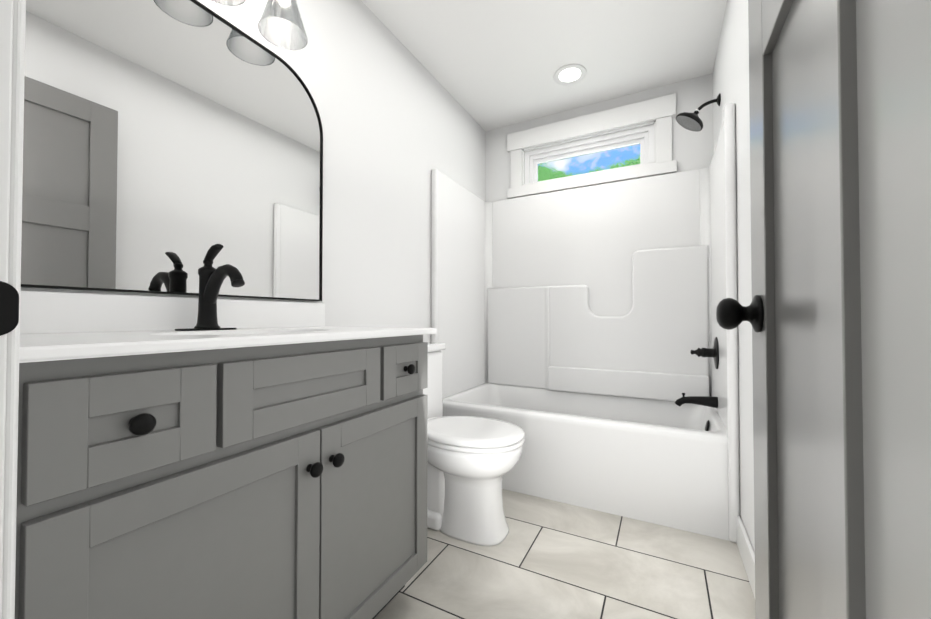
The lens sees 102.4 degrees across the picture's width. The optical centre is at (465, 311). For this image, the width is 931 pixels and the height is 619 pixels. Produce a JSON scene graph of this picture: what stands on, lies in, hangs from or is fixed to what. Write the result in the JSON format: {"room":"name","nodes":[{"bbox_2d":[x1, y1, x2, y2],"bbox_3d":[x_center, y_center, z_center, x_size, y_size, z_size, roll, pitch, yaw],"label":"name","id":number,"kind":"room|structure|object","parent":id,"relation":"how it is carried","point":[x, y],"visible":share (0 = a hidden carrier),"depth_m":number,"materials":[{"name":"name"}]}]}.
{"room":"bathroom","nodes":[
{"label":"bathroom","id":0,"kind":"room"},
{"bbox_2d":[21,0,485,341],"bbox_3d":[-0.984,-0.265,0.949,0.120,2.440,4.920,0,-1,28],"label":"wall","id":1,"kind":"structure","parent":0,"point":[399,122],"depth_m":1.83,"materials":[{"name":"white paint"}]},
{"bbox_2d":[21,0,322,300],"bbox_3d":[-0.805,-0.491,1.133,0.022,0.882,0.907,0,-1,28],"label":"mirror","id":2,"kind":"object","parent":1,"relation":"attached to","point":[167,144],"visible":0.94,"depth_m":1.04,"materials":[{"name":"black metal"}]},
{"bbox_2d":[211,0,307,50],"bbox_3d":[-0.738,-1.123,1.098,0.182,0.340,0.610,0,-1,28],"label":"sconce","id":3,"kind":"object","parent":1,"relation":"attached to","point":[288,10],"visible":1,"depth_m":1.26,"materials":[{"name":"clear glass"}]},
{"bbox_2d":[361,0,726,130],"bbox_3d":[-0.235,-1.540,0.619,2.130,0.100,5.000,0,-1,28],"label":"ceiling","id":4,"kind":"structure","parent":0,"point":[488,65],"depth_m":2.07,"materials":[{"name":"white paint"}]},
{"bbox_2d":[553,64,586,85],"bbox_3d":[0.644,-1.460,2.308,0.198,0.008,0.198,0,-1,28],"label":"recessed light","id":5,"kind":"object","parent":4,"relation":"in","point":[569,74],"visible":1,"depth_m":2.30,"materials":[{"name":"white paint"}]},
{"bbox_2d":[374,489,754,618],"bbox_3d":[-0.235,0.975,0.580,2.130,0.050,5.000,0,-1,28],"label":"floor","id":6,"kind":"structure","parent":0,"point":[548,559],"depth_m":1.38,"materials":[{"name":"tile"}]},
{"bbox_2d":[15,290,436,618],"bbox_3d":[-0.564,0.456,0.989,0.570,1.000,0.954,0,-1,28],"label":"bathroom vanity","id":7,"kind":"object","parent":6,"relation":"on","point":[266,460],"visible":1,"depth_m":0.72,"materials":[{"name":"grey paint"}]},
{"bbox_2d":[175,244,244,330],"bbox_3d":[-0.680,-0.070,1.040,0.190,0.242,0.156,0,-1,28],"label":"faucet","id":8,"kind":"object","parent":7,"relation":"on","point":[211,279],"visible":1,"depth_m":1.05,"materials":[{"name":"black metal"}]},
{"bbox_2d":[423,342,524,545],"bbox_3d":[-0.079,0.565,1.742,0.722,0.805,0.470,0,-1,28],"label":"toilet","id":9,"kind":"object","parent":6,"relation":"on","point":[472,461],"visible":0.65,"depth_m":1.58,"materials":[{"name":"white ceramic"}]},
{"bbox_2d":[431,103,739,542],"bbox_3d":[0.650,0.047,2.272,1.529,1.858,0.805,0,-1,28],"label":"tub surround","id":10,"kind":"object","parent":6,"relation":"on","point":[575,326],"visible":0.79,"depth_m":2.38,"materials":[{"name":"white plastic"}]},
{"bbox_2d":[675,393,717,407],"bbox_3d":[1.251,0.484,2.036,0.199,0.078,0.059,0,-1,28],"label":"tub spout","id":11,"kind":"object","parent":10,"relation":"attached to","point":[708,401],"visible":1,"depth_m":2.01,"materials":[{"name":"black metal"}]},
{"bbox_2d":[690,337,718,368],"bbox_3d":[1.286,0.220,2.022,0.121,0.172,0.172,0,-1,28],"label":"tub valve","id":12,"kind":"object","parent":10,"relation":"attached to","point":[713,352],"visible":1,"depth_m":1.99,"materials":[{"name":"black metal"}]},
{"bbox_2d":[486,73,712,201],"bbox_3d":[0.866,-0.238,2.686,1.530,2.440,0.120,0,-1,28],"label":"wall","id":13,"kind":"structure","parent":0,"point":[692,150],"depth_m":2.41,"materials":[{"name":"white paint"}]},
{"bbox_2d":[507,93,676,198],"bbox_3d":[0.852,-1.130,2.673,1.140,0.496,0.114,0,-1,28],"label":"window","id":14,"kind":"structure","parent":13,"relation":"in","point":[646,125],"depth_m":2.60,"materials":[{"name":"white paint"}]},
{"bbox_2d":[712,0,754,552],"bbox_3d":[0.475,-0.276,0.179,0.120,2.440,4.920,0,-1,28],"label":"wall","id":15,"kind":"structure","parent":0,"point":[730,78],"depth_m":1.48,"materials":[{"name":"white paint"}]},
{"bbox_2d":[676,93,720,131],"bbox_3d":[1.270,-1.082,2.050,0.208,0.169,0.155,0,-1,28],"label":"shower head","id":16,"kind":"object","parent":15,"relation":"attached to","point":[690,121],"visible":1,"depth_m":2.03},
{"bbox_2d":[736,515,754,597],"bbox_3d":[0.721,0.893,0.771,0.014,0.120,1.789,0,-1,28],"label":"baseboard","id":17,"kind":"structure","parent":15,"relation":"attached to","point":[746,550],"depth_m":1.37,"materials":[{"name":"white paint"}]},
{"bbox_3d":[-0.404,-0.275,0.281,1.530,2.440,0.120,0,-1,28],"label":"wall","id":18,"kind":"structure","parent":0,"visible":0},
{"bbox_2d":[0,0,25,618],"bbox_3d":[-0.150,-0.137,0.141,0.947,2.161,0.150,0,-1,28],"label":"door frame","id":19,"kind":"structure","parent":18,"relation":"attached to","point":[12,40],"depth_m":0.38,"materials":[{"name":"white paint"}]},
{"bbox_2d":[716,0,930,618],"bbox_3d":[0.393,-0.092,0.381,0.165,2.054,0.774,0,-1,28],"label":"door","id":20,"kind":"structure","parent":18,"relation":"in","point":[836,313],"depth_m":0.36,"materials":[{"name":"grey paint"}]},
{"label":"outside","id":21,"kind":"structure","parent":0,"visible":0},
{"bbox_2d":[538,145,639,180],"bbox_3d":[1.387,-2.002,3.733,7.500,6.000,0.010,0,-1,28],"label":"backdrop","id":22,"kind":"structure","parent":21,"point":[579,162],"depth_m":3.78,"materials":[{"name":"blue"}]}
]}

